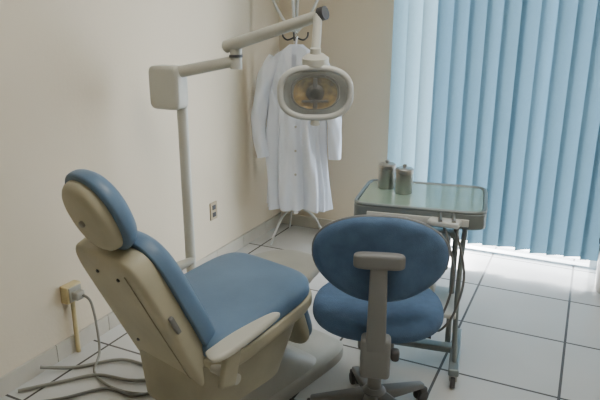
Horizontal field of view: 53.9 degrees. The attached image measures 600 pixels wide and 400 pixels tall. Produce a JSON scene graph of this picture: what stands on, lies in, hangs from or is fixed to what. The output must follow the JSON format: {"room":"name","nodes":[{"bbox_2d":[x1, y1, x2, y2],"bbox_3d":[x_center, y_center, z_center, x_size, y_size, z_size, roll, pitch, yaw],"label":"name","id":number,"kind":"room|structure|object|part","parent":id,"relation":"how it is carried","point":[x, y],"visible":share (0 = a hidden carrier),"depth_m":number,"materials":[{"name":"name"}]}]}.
{"room":"dental clinic","nodes":[
{"label":"dental clinic","id":0,"kind":"room"},
{"bbox_2d":[0,0,280,376],"bbox_3d":[-1.358,-0.459,2.064,0.150,2.700,5.600,8,18,25],"label":"wall","id":1,"kind":"structure","parent":0,"point":[75,92],"depth_m":2.82,"materials":[{"name":"paint"}]},
{"bbox_2d":[60,280,142,392],"bbox_3d":[-0.827,0.613,2.579,0.674,0.353,0.148,12,21,36],"label":"box","id":2,"kind":"object","parent":1,"relation":"attached to","point":[70,292],"visible":0.91,"depth_m":2.72,"materials":[{"name":"plastic"}]},
{"bbox_3d":[-0.794,0.641,2.560,0.589,0.311,0.147,13,21,36],"label":"power cord","id":3,"kind":"part","parent":2,"relation":"part of","materials":[{"name":"grey plastic"}]},
{"bbox_2d":[0,213,280,397],"bbox_3d":[-1.288,0.806,2.398,0.012,0.085,5.184,8,18,25],"label":"baseboard","id":4,"kind":"structure","parent":1,"relation":"attached to","point":[30,369],"depth_m":2.83,"materials":[{"name":"tile"}]},
{"bbox_2d":[210,201,217,220],"bbox_3d":[-0.549,0.069,3.760,0.011,0.115,0.075,8,18,25],"label":"wall outlet","id":5,"kind":"object","parent":1,"relation":"attached to","point":[213,206],"visible":1,"depth_m":3.75,"materials":[{"name":"plastic"}]},
{"bbox_2d":[0,223,599,399],"bbox_3d":[0.404,1.128,1.640,4.170,0.100,5.600,8,18,25],"label":"floor","id":6,"kind":"structure","parent":0,"point":[531,328],"depth_m":2.87,"materials":[{"name":"tile"}]},
{"bbox_2d":[18,358,148,399],"bbox_3d":[-0.841,0.764,2.584,0.834,0.056,0.308,-3,17,-9],"label":"hose","id":7,"kind":"object","parent":6,"relation":"on","point":[112,359],"visible":0.74,"depth_m":2.57,"materials":[{"name":"grey rubber"}]},
{"bbox_2d":[61,169,342,399],"bbox_3d":[-0.242,0.317,2.242,0.667,1.112,1.280,13,21,38],"label":"dental chair","id":8,"kind":"object","parent":6,"relation":"on","point":[235,325],"visible":0.98,"depth_m":1.97,"materials":[{"name":"blue plastic"}]},
{"bbox_3d":[-0.612,0.068,1.657,0.020,0.022,0.018,13,21,38],"label":"headrest knob","id":9,"kind":"part","parent":8,"relation":"part of","materials":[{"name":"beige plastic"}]},
{"bbox_2d":[65,169,136,249],"bbox_3d":[-0.570,0.029,1.698,0.240,0.254,0.143,13,21,38],"label":"cushion","id":10,"kind":"object","parent":8,"relation":"on","point":[104,217],"depth_m":1.62,"materials":[{"name":"blue leather"}]},
{"bbox_2d":[131,230,214,345],"bbox_3d":[-0.473,0.305,1.951,0.378,0.507,0.274,13,21,38],"label":"cushion","id":11,"kind":"object","parent":8,"relation":"on","point":[169,312],"depth_m":1.80,"materials":[{"name":"blue leather"}]},
{"bbox_3d":[-0.382,0.383,1.801,0.014,0.068,0.041,13,21,38],"label":"recline lever","id":12,"kind":"part","parent":8,"relation":"part of","materials":[{"name":"grey plastic"}]},
{"bbox_3d":[-0.540,0.293,2.348,0.071,0.047,0.316,13,21,38],"label":"armrest","id":13,"kind":"part","parent":8,"relation":"part of","materials":[{"name":"plastic"}]},
{"bbox_3d":[-0.173,0.430,1.877,0.071,0.047,0.316,13,21,38],"label":"armrest","id":14,"kind":"part","parent":8,"relation":"part of","materials":[{"name":"plastic"}]},
{"bbox_2d":[184,252,309,356],"bbox_3d":[-0.277,0.362,2.212,0.500,0.138,0.548,13,21,38],"label":"seat cushion","id":15,"kind":"object","parent":8,"relation":"on","point":[234,290],"depth_m":2.15,"materials":[{"name":"blue leather"}]},
{"bbox_2d":[148,6,353,272],"bbox_3d":[-0.257,-0.041,2.647,1.103,1.566,0.243,15,22,41],"label":"lamp","id":16,"kind":"object","parent":8,"relation":"attached to","point":[315,86],"visible":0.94,"depth_m":2.35,"materials":[{"name":"plastic"}]},
{"bbox_3d":[-0.565,0.043,2.970,0.052,1.120,0.052,8,18,25],"label":"post","id":17,"kind":"part","parent":16,"relation":"part of","materials":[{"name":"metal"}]},
{"bbox_3d":[-0.425,-0.602,2.673,0.330,0.111,0.056,8,18,25],"label":"arm","id":18,"kind":"part","parent":16,"relation":"part of","materials":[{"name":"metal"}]},
{"bbox_3d":[-0.125,-0.688,2.431,0.527,0.174,0.056,13,21,37],"label":"arm","id":19,"kind":"part","parent":16,"relation":"part of","materials":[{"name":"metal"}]},
{"bbox_3d":[0.058,-0.302,2.271,0.036,0.028,0.035,8,18,25],"label":"aim handle","id":20,"kind":"part","parent":16,"relation":"part of","materials":[{"name":"plastic"}]},
{"bbox_3d":[0.063,-0.629,2.234,0.034,0.151,0.079,3,17,11],"label":"stem","id":21,"kind":"part","parent":16,"relation":"part of","materials":[{"name":"ceramic"}]},
{"bbox_3d":[0.085,-0.706,2.235,0.039,0.057,0.052,11,20,33],"label":"knob","id":22,"kind":"part","parent":16,"relation":"part of","materials":[{"name":"grey plastic"}]},
{"bbox_3d":[-0.173,0.766,2.575,0.360,0.060,0.900,13,21,38],"label":"plate","id":23,"kind":"part","parent":8,"relation":"part of","materials":[{"name":"beige plastic"}]},
{"bbox_2d":[304,310,311,335],"bbox_3d":[-0.105,0.434,2.511,0.360,0.305,0.140,13,21,38],"label":"cushion","id":24,"kind":"object","parent":8,"relation":"on","point":[307,320],"depth_m":2.41,"materials":[{"name":"blue leather"}]},
{"bbox_2d":[270,0,321,244],"bbox_3d":[-0.076,-0.590,4.011,0.376,1.821,0.421,-13,21,-38],"label":"coat rack","id":25,"kind":"object","parent":6,"relation":"on","point":[295,3],"visible":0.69,"depth_m":3.89,"materials":[{"name":"silver metal"}]},
{"bbox_3d":[-0.123,0.179,4.185,0.235,0.249,0.016,-14,22,-40],"label":"leg","id":26,"kind":"part","parent":25,"relation":"part of","materials":[{"name":"white metal"}]},
{"bbox_3d":[-0.057,0.120,4.382,0.016,0.249,0.235,-3,17,-11],"label":"leg","id":27,"kind":"part","parent":25,"relation":"part of","materials":[{"name":"white metal"}]},
{"bbox_2d":[251,36,341,212],"bbox_3d":[-0.021,-0.491,3.931,0.609,1.152,0.234,3,17,10],"label":"lab coat","id":28,"kind":"object","parent":25,"relation":"hanging from","point":[294,150],"visible":0.77,"depth_m":3.91,"materials":[{"name":"white fabric"}]},
{"bbox_3d":[0.088,0.166,4.228,0.235,0.249,0.016,5,17,17],"label":"leg","id":29,"kind":"part","parent":25,"relation":"part of","materials":[{"name":"white metal"}]},
{"bbox_2d":[307,214,449,399],"bbox_3d":[0.272,0.430,2.203,0.512,0.917,0.541,2,17,8],"label":"stool","id":30,"kind":"object","parent":6,"relation":"on","point":[380,270],"visible":1,"depth_m":1.94,"materials":[{"name":"blue fabric"}]},
{"bbox_3d":[0.155,0.768,2.330,0.231,0.071,0.055,2,17,8],"label":"leg","id":31,"kind":"part","parent":30,"relation":"part of","materials":[{"name":"grey plastic"}]},
{"bbox_3d":[0.262,0.736,2.439,0.055,0.071,0.230,-3,17,-11],"label":"leg","id":32,"kind":"part","parent":30,"relation":"part of","materials":[{"name":"grey plastic"}]},
{"bbox_3d":[0.233,0.808,2.195,0.055,0.071,0.230,7,18,23],"label":"leg","id":33,"kind":"part","parent":30,"relation":"part of","materials":[{"name":"grey plastic"}]},
{"bbox_3d":[0.263,0.185,1.950,0.461,0.305,0.067,2,17,8],"label":"edge trim","id":34,"kind":"part","parent":30,"relation":"part of","materials":[{"name":"blue fabric"}]},
{"bbox_3d":[0.389,0.799,2.225,0.230,0.071,0.055,15,22,40],"label":"leg","id":35,"kind":"part","parent":30,"relation":"part of","materials":[{"name":"grey plastic"}]},
{"bbox_3d":[0.318,0.518,1.974,0.030,0.040,0.040,2,17,8],"label":"sleeve knob","id":36,"kind":"part","parent":30,"relation":"part of","materials":[{"name":"grey plastic"}]},
{"bbox_3d":[0.406,0.754,2.377,0.230,0.071,0.055,-9,19,-28],"label":"leg","id":37,"kind":"part","parent":30,"relation":"part of","materials":[{"name":"grey plastic"}]},
{"bbox_2d":[354,179,487,387],"bbox_3d":[0.512,0.370,2.596,0.533,0.808,0.482,5,17,16],"label":"cart","id":38,"kind":"object","parent":6,"relation":"on","point":[456,207],"visible":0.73,"depth_m":2.45,"materials":[{"name":"metal"}]},
{"bbox_2d":[378,159,395,188],"bbox_3d":[0.384,-0.117,2.608,0.078,0.126,0.078,8,18,25],"label":"steel canister","id":39,"kind":"object","parent":38,"relation":"on","point":[386,175],"visible":0.96,"depth_m":2.58,"materials":[{"name":"silver metal"}]},
{"bbox_3d":[0.384,-0.159,2.596,0.078,0.038,0.078,8,18,25],"label":"lid","id":40,"kind":"part","parent":39,"relation":"part of","materials":[{"name":"silver metal"}]},
{"bbox_2d":[395,164,413,194],"bbox_3d":[0.446,-0.092,2.526,0.078,0.126,0.078,8,18,25],"label":"steel canister","id":41,"kind":"object","parent":38,"relation":"on","point":[404,173],"visible":1,"depth_m":2.50,"materials":[{"name":"silver metal"}]},
{"bbox_3d":[0.446,-0.135,2.514,0.078,0.038,0.078,8,18,25],"label":"lid","id":42,"kind":"part","parent":41,"relation":"part of","materials":[{"name":"silver metal"}]},
{"bbox_3d":[0.462,0.075,2.338,0.400,0.030,0.008,5,17,16],"label":"drawer","id":43,"kind":"part","parent":38,"relation":"part of","materials":[{"name":"white plastic"}]},
{"bbox_2d":[354,179,487,229],"bbox_3d":[0.522,0.009,2.524,0.570,0.076,0.468,8,18,25],"label":"tray","id":44,"kind":"object","parent":38,"relation":"on","point":[452,206],"depth_m":2.39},
{"bbox_3d":[0.539,0.137,2.622,0.300,0.030,0.050,5,17,16],"label":"bracket plate","id":45,"kind":"part","parent":38,"relation":"part of","materials":[{"name":"metal"}]},
{"bbox_2d":[435,286,455,318],"bbox_3d":[0.516,0.437,2.631,0.360,0.020,0.280,5,17,16],"label":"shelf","id":46,"kind":"object","parent":38,"relation":"attached to","point":[442,292],"depth_m":2.60,"materials":[{"name":"white metal"}]},
{"bbox_3d":[0.704,0.682,2.666,0.045,0.035,0.380,5,17,16],"label":"rail","id":47,"kind":"part","parent":38,"relation":"part of","materials":[{"name":"metal"}]},
{"bbox_2d":[595,238,599,292],"bbox_3d":[1.843,0.369,3.398,0.250,0.352,0.250,8,18,25],"label":"waste bin","id":48,"kind":"object","parent":6,"relation":"on","point":[597,280],"visible":1,"depth_m":3.42,"materials":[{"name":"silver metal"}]},
{"bbox_2d":[279,0,393,219],"bbox_3d":[1.570,-0.896,3.531,3.770,2.700,0.120,8,18,25],"label":"wall","id":49,"kind":"structure","parent":0,"point":[357,35],"depth_m":4.09,"materials":[{"name":"paint"}]},
{"bbox_2d":[280,212,333,228],"bbox_3d":[0.242,0.193,4.455,0.876,0.085,0.012,8,18,25],"label":"baseboard","id":50,"kind":"structure","parent":49,"relation":"attached to","point":[299,220],"depth_m":4.55,"materials":[{"name":"tile"}]},
{"bbox_2d":[387,0,599,260],"bbox_3d":[1.811,-0.780,3.273,2.690,2.426,0.111,8,18,25],"label":"vertical blinds","id":51,"kind":"object","parent":49,"relation":"attached to","point":[502,97],"visible":0.77,"depth_m":3.63,"materials":[{"name":"blue fabric"}]},
{"bbox_2d":[451,242,596,269],"bbox_3d":[1.884,0.429,3.790,2.590,0.012,0.060,8,18,25],"label":"sill","id":52,"kind":"structure","parent":49,"relation":"attached to","point":[468,247],"depth_m":3.94,"materials":[{"name":"metal"}]},
{"bbox_2d":[589,260,596,267],"bbox_3d":[1.884,-0.697,3.454,0.050,2.338,0.050,8,18,25],"label":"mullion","id":53,"kind":"object","parent":52,"relation":"on","point":[591,263],"visible":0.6,"depth_m":3.76,"materials":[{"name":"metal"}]}
]}

